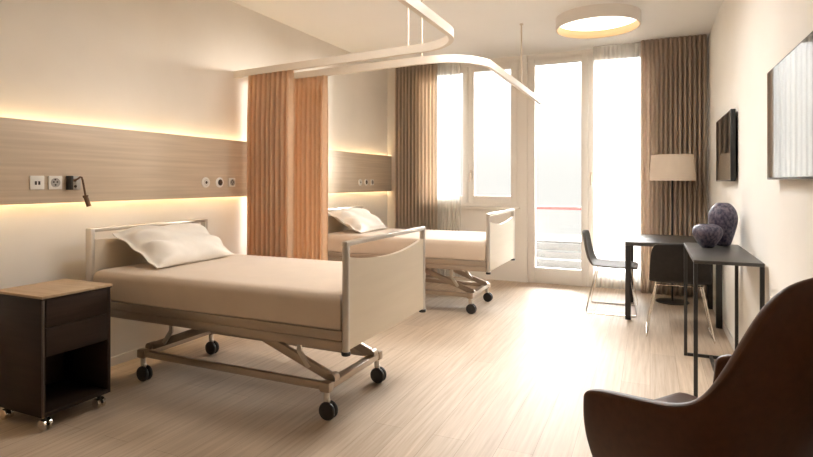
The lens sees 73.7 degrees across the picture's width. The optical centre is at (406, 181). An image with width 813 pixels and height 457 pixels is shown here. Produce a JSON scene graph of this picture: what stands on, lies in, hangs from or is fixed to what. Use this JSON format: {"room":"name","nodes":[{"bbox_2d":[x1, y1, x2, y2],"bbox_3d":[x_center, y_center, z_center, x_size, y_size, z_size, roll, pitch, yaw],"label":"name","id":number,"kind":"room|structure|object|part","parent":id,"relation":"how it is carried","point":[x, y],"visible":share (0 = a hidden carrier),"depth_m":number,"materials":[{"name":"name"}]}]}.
{"room":"hospital room","nodes":[
{"label":"hospital room","id":0,"kind":"room"},
{"bbox_2d":[0,0,387,356],"bbox_3d":[-2.135,-0.172,3.958,0.200,2.943,9.070,0,0,24],"label":"wall","id":1,"kind":"structure","parent":0,"point":[157,66],"depth_m":4.05,"materials":[{"name":"paint"}]},
{"bbox_2d":[111,346,144,366],"bbox_3d":[-2.042,1.268,3.905,0.014,0.065,8.650,0,0,24],"label":"baseboard","id":2,"kind":"structure","parent":1,"relation":"attached to","point":[121,358],"depth_m":3.91,"materials":[{"name":"white wood"}]},
{"bbox_2d":[0,117,391,204],"bbox_3d":[-1.649,-0.120,4.710,0.070,0.505,6.840,0,0,24],"label":"wall panel","id":3,"kind":"object","parent":1,"relation":"attached to","point":[113,164],"visible":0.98,"depth_m":3.88,"materials":[{"name":"brown wood"}]},
{"bbox_2d":[30,176,43,189],"bbox_3d":[-2.243,0.004,3.291,0.011,0.084,0.084,0,0,24],"label":"socket","id":4,"kind":"object","parent":3,"relation":"attached to","point":[36,182],"visible":1,"depth_m":3.29,"materials":[{"name":"white plastic"}]},
{"bbox_2d":[48,176,61,188],"bbox_3d":[-2.197,0.004,3.389,0.014,0.084,0.084,0,0,24],"label":"power socket","id":5,"kind":"object","parent":3,"relation":"attached to","point":[54,182],"visible":1,"depth_m":3.38,"materials":[{"name":"white plastic"}]},
{"bbox_2d":[66,176,91,206],"bbox_3d":[-2.106,0.061,3.490,0.096,0.203,0.114,0,0,24],"label":"reading lamp","id":6,"kind":"object","parent":3,"relation":"attached to","point":[72,182],"visible":1,"depth_m":3.50,"materials":[{"name":"grey"}]},
{"bbox_3d":[-2.146,0.006,3.505,0.012,0.088,0.075,0,0,24],"label":"mounting plate","id":7,"kind":"part","parent":6,"relation":"part of","materials":[{"name":"grey"}]},
{"bbox_3d":[-2.120,0.029,3.495,0.099,0.134,0.037,0,0,-36],"label":"arm","id":8,"kind":"part","parent":6,"relation":"part of","materials":[{"name":"brown metal"}]},
{"bbox_2d":[202,177,209,187],"bbox_3d":[-1.680,0.004,4.542,0.012,0.088,0.088,0,0,24],"label":"socket","id":9,"kind":"object","parent":3,"relation":"attached to","point":[205,181],"visible":1,"depth_m":4.53,"materials":[{"name":"white plastic"}]},
{"bbox_2d":[216,177,223,187],"bbox_3d":[-1.613,0.004,4.689,0.014,0.088,0.088,0,0,24],"label":"socket","id":10,"kind":"object","parent":3,"relation":"attached to","point":[219,181],"visible":1,"depth_m":4.68,"materials":[{"name":"white plastic"}]},
{"bbox_2d":[229,178,234,186],"bbox_3d":[-1.552,0.004,4.824,0.014,0.078,0.078,0,0,24],"label":"power socket","id":11,"kind":"object","parent":3,"relation":"attached to","point":[231,180],"visible":1,"depth_m":4.82,"materials":[{"name":"white plastic"}]},
{"bbox_2d":[0,276,733,456],"bbox_3d":[-0.188,1.360,3.083,4.470,0.120,9.070,0,0,24],"label":"floor","id":12,"kind":"structure","parent":0,"point":[510,377],"depth_m":3.36,"materials":[{"name":"beige wood"}]},
{"bbox_2d":[0,279,111,430],"bbox_3d":[-1.984,0.946,3.058,0.418,0.708,0.401,0,0,24],"label":"bedside cabinet","id":13,"kind":"object","parent":12,"relation":"on","point":[55,336],"visible":1,"depth_m":2.93,"materials":[{"name":"brown wood"}]},
{"bbox_3d":[-1.977,0.836,3.054,0.389,0.148,0.349,0,0,24],"label":"drawer","id":14,"kind":"part","parent":13,"relation":"part of","materials":[{"name":"brown wood"}]},
{"bbox_3d":[-1.977,0.686,3.054,0.389,0.148,0.349,0,0,24],"label":"drawer","id":15,"kind":"part","parent":13,"relation":"part of","materials":[{"name":"brown wood"}]},
{"bbox_2d":[86,219,425,420],"bbox_3d":[-0.966,0.797,3.544,1.952,1.005,1.041,0,0,24],"label":"hospital bed","id":16,"kind":"object","parent":12,"relation":"on","point":[279,302],"visible":0.98,"depth_m":3.13,"materials":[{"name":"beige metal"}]},
{"bbox_3d":[-1.834,0.600,3.931,0.022,0.460,0.979,0,0,24],"label":"panel","id":17,"kind":"part","parent":16,"relation":"part of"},
{"bbox_3d":[-1.834,0.579,3.931,0.052,0.563,1.007,0,0,24],"label":"headboard","id":18,"kind":"part","parent":16,"relation":"part of","materials":[{"name":"beige wood"}]},
{"bbox_2d":[112,223,234,267],"bbox_3d":[-1.612,0.428,3.818,0.410,0.255,0.712,0,0,24],"label":"pillow","id":19,"kind":"object","parent":16,"relation":"on","point":[170,245],"visible":1,"depth_m":3.66,"materials":[{"name":"fabric"}]},
{"bbox_3d":[-1.363,0.960,3.461,0.796,0.328,0.050,0,0,24],"label":"lift arm","id":20,"kind":"part","parent":16,"relation":"part of","materials":[{"name":"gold metal"}]},
{"bbox_3d":[-0.959,0.652,3.537,1.829,0.188,1.003,0,0,24],"label":"mattress","id":21,"kind":"part","parent":16,"relation":"part of","materials":[{"name":"beige fabric"}]},
{"bbox_3d":[-1.167,0.794,3.091,1.865,0.099,0.030,0,0,24],"label":"rail","id":22,"kind":"part","parent":16,"relation":"part of","materials":[{"name":"gold metal"}]},
{"bbox_3d":[-0.959,1.122,3.538,1.478,0.056,0.652,0,0,24],"label":"frame","id":23,"kind":"part","parent":16,"relation":"part of","materials":[{"name":"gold metal"}]},
{"bbox_3d":[-0.748,0.960,3.185,0.796,0.328,0.050,0,0,24],"label":"lift arm","id":24,"kind":"part","parent":16,"relation":"part of","materials":[{"name":"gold metal"}]},
{"bbox_3d":[-0.556,0.960,3.614,0.796,0.328,0.050,0,0,24],"label":"lift arm","id":25,"kind":"part","parent":16,"relation":"part of","materials":[{"name":"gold metal"}]},
{"bbox_3d":[-0.098,0.572,3.154,0.038,0.553,1.033,0,0,24],"label":"footboard","id":26,"kind":"part","parent":16,"relation":"part of","materials":[{"name":"beige wood"}]},
{"bbox_3d":[-0.098,0.607,3.154,0.024,0.463,0.961,0,0,24],"label":"panel","id":27,"kind":"part","parent":16,"relation":"part of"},
{"bbox_2d":[328,206,514,313],"bbox_3d":[0.102,0.797,5.920,1.952,1.005,1.041,0,0,24],"label":"hospital bed","id":28,"kind":"object","parent":12,"relation":"on","point":[454,251],"visible":0.53,"depth_m":5.49,"materials":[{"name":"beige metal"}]},
{"bbox_3d":[-0.766,0.600,6.307,0.022,0.460,0.979,0,0,24],"label":"panel","id":29,"kind":"part","parent":28,"relation":"part of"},
{"bbox_3d":[-0.766,0.579,6.307,0.052,0.563,1.007,0,0,24],"label":"headboard","id":30,"kind":"part","parent":28,"relation":"part of","materials":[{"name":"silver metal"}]},
{"bbox_2d":[328,208,386,232],"bbox_3d":[-0.542,0.428,6.193,0.413,0.255,0.716,0,0,24],"label":"pillow","id":31,"kind":"object","parent":28,"relation":"on","point":[360,220],"visible":1,"depth_m":5.99,"materials":[{"name":"fabric"}]},
{"bbox_3d":[-0.099,0.794,5.467,1.865,0.099,0.030,0,0,24],"label":"rail","id":32,"kind":"part","parent":28,"relation":"part of","materials":[{"name":"gold metal"}]},
{"bbox_3d":[0.109,0.652,5.913,1.829,0.188,1.003,0,0,24],"label":"mattress","id":33,"kind":"part","parent":28,"relation":"part of","materials":[{"name":"beige fabric"}]},
{"bbox_3d":[0.320,0.960,5.561,0.796,0.328,0.050,0,0,24],"label":"lift arm","id":34,"kind":"part","parent":28,"relation":"part of","materials":[{"name":"gold metal"}]},
{"bbox_3d":[0.109,1.122,5.914,1.478,0.056,0.652,0,0,24],"label":"frame","id":35,"kind":"part","parent":28,"relation":"part of","materials":[{"name":"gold metal"}]},
{"bbox_3d":[0.512,0.960,5.990,0.796,0.328,0.050,0,0,24],"label":"lift arm","id":36,"kind":"part","parent":28,"relation":"part of","materials":[{"name":"gold metal"}]},
{"bbox_3d":[0.970,0.572,5.530,0.038,0.553,1.033,0,0,24],"label":"footboard","id":37,"kind":"part","parent":28,"relation":"part of","materials":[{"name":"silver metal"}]},
{"bbox_3d":[0.970,0.607,5.530,0.024,0.463,0.961,0,0,24],"label":"panel","id":38,"kind":"part","parent":28,"relation":"part of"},
{"bbox_2d":[582,230,637,316],"bbox_3d":[2.077,0.900,5.535,0.530,0.796,0.512,0,0,24],"label":"chair","id":39,"kind":"object","parent":12,"relation":"on","point":[593,260],"visible":0.93,"depth_m":5.55,"materials":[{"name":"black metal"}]},
{"bbox_3d":[2.014,1.079,5.333,0.472,0.438,0.092,0,0,24],"label":"sled leg","id":40,"kind":"part","parent":39,"relation":"part of","materials":[{"name":"silver metal"}]},
{"bbox_3d":[2.186,1.079,5.716,0.472,0.438,0.092,0,0,24],"label":"sled leg","id":41,"kind":"part","parent":39,"relation":"part of","materials":[{"name":"silver metal"}]},
{"bbox_2d":[649,154,695,304],"bbox_3d":[2.881,0.502,5.875,0.456,1.595,0.456,0,0,24],"label":"floor lamp","id":42,"kind":"object","parent":12,"relation":"on","point":[663,167],"visible":0.98,"depth_m":5.71,"materials":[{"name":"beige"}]},
{"bbox_3d":[2.881,-0.155,5.875,0.456,0.280,0.456,0,0,24],"label":"lamp shade","id":43,"kind":"part","parent":42,"relation":"part of","materials":[{"name":"fabric"}]},
{"bbox_2d":[625,234,722,328],"bbox_3d":[2.608,0.931,5.351,0.800,0.738,0.860,0,0,24],"label":"desk","id":44,"kind":"object","parent":12,"relation":"on","point":[650,240],"visible":0.66,"depth_m":5.11,"materials":[{"name":"grey metal"}]},
{"bbox_3d":[2.100,0.950,5.136,0.050,0.700,0.050,0,0,24],"label":"leg","id":45,"kind":"part","parent":44,"relation":"part of","materials":[{"name":"black metal"}]},
{"bbox_3d":[2.432,0.950,5.874,0.050,0.700,0.050,0,0,24],"label":"leg","id":46,"kind":"part","parent":44,"relation":"part of","materials":[{"name":"black metal"}]},
{"bbox_3d":[3.116,0.950,5.567,0.050,0.700,0.050,0,0,24],"label":"leg","id":47,"kind":"part","parent":44,"relation":"part of","materials":[{"name":"black metal"}]},
{"bbox_3d":[2.784,0.950,4.828,0.050,0.700,0.050,0,0,24],"label":"leg","id":48,"kind":"part","parent":44,"relation":"part of","materials":[{"name":"black metal"}]},
{"bbox_2d":[646,244,714,343],"bbox_3d":[2.318,0.900,4.616,0.512,0.796,0.530,0,0,24],"label":"chair","id":49,"kind":"object","parent":12,"relation":"on","point":[666,260],"visible":0.8,"depth_m":4.43,"materials":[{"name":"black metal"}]},
{"bbox_3d":[2.137,1.079,4.725,0.092,0.438,0.472,0,0,24],"label":"sled leg","id":50,"kind":"part","parent":49,"relation":"part of","materials":[{"name":"silver metal"}]},
{"bbox_3d":[2.520,1.079,4.553,0.092,0.438,0.472,0,0,24],"label":"sled leg","id":51,"kind":"part","parent":49,"relation":"part of","materials":[{"name":"silver metal"}]},
{"bbox_2d":[583,278,812,456],"bbox_3d":[1.026,0.767,1.736,0.776,1.065,0.709,0,0,-29],"label":"armchair","id":52,"kind":"object","parent":12,"relation":"on","point":[758,402],"visible":1,"depth_m":1.43,"materials":[{"name":"leather"}]},
{"bbox_2d":[654,392,697,402],"bbox_3d":[0.980,0.888,1.821,0.560,0.135,0.517,0,0,-29],"label":"seat cushion","id":53,"kind":"object","parent":52,"relation":"on","point":[679,397],"depth_m":2.05,"materials":[{"name":"leather"}]},
{"bbox_2d":[684,243,764,396],"bbox_3d":[2.042,0.877,3.549,0.351,0.845,1.007,0,0,24],"label":"console table","id":54,"kind":"object","parent":12,"relation":"on","point":[734,255],"visible":0.6,"depth_m":3.31,"materials":[{"name":"grey metal"}]},
{"bbox_2d":[692,224,722,247],"bbox_3d":[2.090,0.374,3.764,0.191,0.162,0.191,0,0,24],"label":"vase","id":55,"kind":"object","parent":54,"relation":"on","point":[706,235],"visible":1,"depth_m":3.70,"materials":[{"name":"ceramic"}]},
{"bbox_3d":[2.243,0.887,3.998,0.351,0.825,0.022,0,0,24],"label":"leg frame","id":56,"kind":"part","parent":54,"relation":"part of","materials":[{"name":"black metal"}]},
{"bbox_2d":[708,203,737,245],"bbox_3d":[2.266,0.302,3.882,0.188,0.306,0.188,0,0,24],"label":"vase","id":57,"kind":"object","parent":54,"relation":"on","point":[724,215],"visible":0.86,"depth_m":3.81,"materials":[{"name":"ceramic"}]},
{"bbox_2d":[230,0,722,61],"bbox_3d":[-0.188,-1.718,3.083,4.470,0.150,9.070,0,0,24],"label":"ceiling","id":58,"kind":"structure","parent":0,"point":[489,29],"depth_m":5.55,"materials":[{"name":"paint"}]},
{"bbox_2d":[234,0,453,77],"bbox_3d":[-0.414,-1.298,3.149,1.636,0.691,4.021,0,0,-11],"label":"track","id":59,"kind":"object","parent":58,"relation":"hanging from","point":[416,6],"visible":1,"depth_m":4.08,"materials":[{"name":"beige metal"}]},
{"bbox_2d":[247,70,294,257],"bbox_3d":[-1.196,0.159,4.742,0.524,2.222,0.101,0,0,29],"label":"privacy curtain","id":60,"kind":"object","parent":59,"relation":"hanging from","point":[271,100],"visible":0.7,"depth_m":4.69,"materials":[{"name":"fabric"}]},
{"bbox_3d":[0.011,-1.325,4.038,0.040,0.635,0.040,0,0,24],"label":"rod","id":61,"kind":"part","parent":59,"relation":"part of","materials":[{"name":"silver metal"}]},
{"bbox_2d":[395,63,437,275],"bbox_3d":[0.120,-0.178,7.476,0.631,2.916,0.076,0,0,24],"label":"window curtain","id":62,"kind":"object","parent":58,"relation":"hanging from","point":[416,109],"visible":0.76,"depth_m":7.45,"materials":[{"name":"fabric"}]},
{"bbox_2d":[294,0,541,103],"bbox_3d":[0.429,-1.298,5.200,3.403,0.691,1.645,0,0,-24],"label":"track","id":63,"kind":"object","parent":58,"relation":"hanging from","point":[433,59],"visible":0.98,"depth_m":4.59,"materials":[{"name":"beige metal"}]},
{"bbox_2d":[294,75,327,260],"bbox_3d":[-0.998,0.159,5.002,0.642,2.222,0.081,0,0,29],"label":"privacy curtain","id":64,"kind":"object","parent":63,"relation":"hanging from","point":[310,93],"visible":0.38,"depth_m":4.90,"materials":[{"name":"fabric"}]},
{"bbox_3d":[0.429,-0.982,5.200,3.403,0.060,1.645,0,0,-24],"label":"rail","id":65,"kind":"part","parent":63,"relation":"part of","materials":[{"name":"beige metal"}]},
{"bbox_3d":[0.124,-1.325,4.388,0.040,0.635,0.040,0,0,24],"label":"rod","id":66,"kind":"part","parent":63,"relation":"part of","materials":[{"name":"silver metal"}]},
{"bbox_3d":[1.195,-1.325,5.635,0.040,0.635,0.040,0,0,24],"label":"rod","id":67,"kind":"part","parent":63,"relation":"part of","materials":[{"name":"silver metal"}]},
{"bbox_2d":[437,63,460,276],"bbox_3d":[0.569,-0.183,7.341,0.340,2.906,0.024,0,0,24],"label":"sheer curtain","id":68,"kind":"object","parent":58,"relation":"hanging from","point":[448,74],"visible":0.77,"depth_m":7.34,"materials":[{"name":"fabric"}]},
{"bbox_2d":[556,3,640,38],"bbox_3d":[1.893,-1.583,5.376,0.796,0.119,0.796,0,0,24],"label":"ceiling lamp","id":69,"kind":"object","parent":58,"relation":"attached to","point":[594,21],"visible":1,"depth_m":5.37,"materials":[{"name":"white plastic"}]},
{"bbox_2d":[561,16,635,30],"bbox_3d":[1.893,-1.611,5.376,0.772,0.012,0.772,0,0,24],"label":"diffuser","id":70,"kind":"object","parent":69,"relation":"attached to","point":[607,23],"depth_m":5.51,"materials":[{"name":"white plastic"}]},
{"bbox_2d":[593,42,640,289],"bbox_3d":[2.518,-0.183,6.456,0.560,2.906,0.029,0,0,24],"label":"sheer curtain","id":71,"kind":"object","parent":58,"relation":"hanging from","point":[616,68],"visible":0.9,"depth_m":6.46,"materials":[{"name":"fabric"}]},
{"bbox_2d":[641,34,706,297],"bbox_3d":[3.019,-0.178,6.138,0.676,2.916,0.082,0,0,24],"label":"window curtain","id":72,"kind":"object","parent":58,"relation":"hanging from","point":[673,70],"visible":0.77,"depth_m":6.14,"materials":[{"name":"fabric"}]},
{"bbox_2d":[388,38,707,290],"bbox_3d":[1.622,-0.172,7.110,4.070,2.943,0.240,0,0,24],"label":"wall","id":73,"kind":"structure","parent":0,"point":[474,220],"depth_m":7.07,"materials":[{"name":"white paint"}]},
{"bbox_2d":[461,59,519,209],"bbox_3d":[0.831,-0.620,7.363,1.440,1.960,0.166,0,0,24],"label":"window","id":74,"kind":"structure","parent":73,"relation":"attached to","point":[468,198],"depth_m":7.29,"materials":[{"name":"white wood"}]},
{"bbox_3d":[0.548,-0.637,7.507,0.655,1.845,0.067,0,0,24],"label":"sash","id":75,"kind":"part","parent":74,"relation":"part of","materials":[{"name":"white"}]},
{"bbox_2d":[529,55,587,285],"bbox_3d":[1.927,-0.145,6.887,0.725,2.866,0.067,0,0,24],"label":"door","id":76,"kind":"structure","parent":73,"relation":"attached to","point":[536,274],"depth_m":6.85,"materials":[{"name":"white"}]},
{"bbox_2d":[588,54,592,285],"bbox_3d":[2.584,-0.145,6.556,0.737,2.866,0.131,0,0,24],"label":"door","id":77,"kind":"structure","parent":73,"relation":"attached to","point":[590,56],"depth_m":6.70,"materials":[{"name":"white"}]},
{"bbox_3d":[2.270,-0.040,6.661,0.028,0.160,0.064,0,0,24],"label":"handle","id":78,"kind":"part","parent":77,"relation":"part of","materials":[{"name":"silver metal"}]},
{"bbox_2d":[708,0,812,341],"bbox_3d":[1.760,-0.172,2.208,0.200,2.943,9.070,0,0,24],"label":"wall","id":79,"kind":"structure","parent":0,"point":[747,39],"depth_m":3.40,"materials":[{"name":"paint"}]},
{"bbox_2d":[713,301,734,350],"bbox_3d":[1.658,1.268,2.242,0.014,0.065,8.650,0,0,24],"label":"baseboard","id":80,"kind":"structure","parent":79,"relation":"attached to","point":[727,332],"depth_m":4.50,"materials":[{"name":"white"}]},
{"bbox_2d":[716,109,735,180],"bbox_3d":[2.647,-0.276,4.489,0.051,0.542,0.980,0,0,24],"label":"television","id":81,"kind":"object","parent":79,"relation":"attached to","point":[726,125],"visible":1,"depth_m":4.27,"materials":[{"name":"black"}]},
{"bbox_2d":[767,31,812,179],"bbox_3d":[1.680,-0.287,2.337,0.051,0.550,0.980,0,0,24],"label":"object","id":82,"kind":"object","parent":79,"relation":"attached to","point":[790,81],"visible":1,"depth_m":2.31,"materials":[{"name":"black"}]},
{"bbox_3d":[2.546,1.380,8.104,8.000,0.120,2.330,0,0,24],"label":"floor","id":83,"kind":"structure","parent":0,"visible":0},
{"bbox_2d":[536,234,580,268],"bbox_3d":[1.908,1.080,8.368,1.820,0.480,0.970,0,0,24],"label":"slatted bench","id":84,"kind":"object","parent":83,"relation":"on","point":[551,259],"visible":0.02,"depth_m":7.76,"materials":[{"name":"grey"}]},
{"bbox_2d":[536,258,580,268],"bbox_3d":[1.901,1.225,8.377,1.720,0.030,0.880,0,0,24],"label":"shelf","id":85,"kind":"object","parent":84,"relation":"attached to","point":[536,258],"depth_m":8.35,"materials":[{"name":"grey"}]},
{"bbox_2d":[536,206,580,209],"bbox_3d":[2.859,0.862,8.801,8.000,0.917,0.060,0,0,24],"label":"balcony railing","id":86,"kind":"object","parent":83,"relation":"on","point":[537,207],"visible":0.02,"depth_m":8.93,"materials":[{"name":"red"}]}
]}

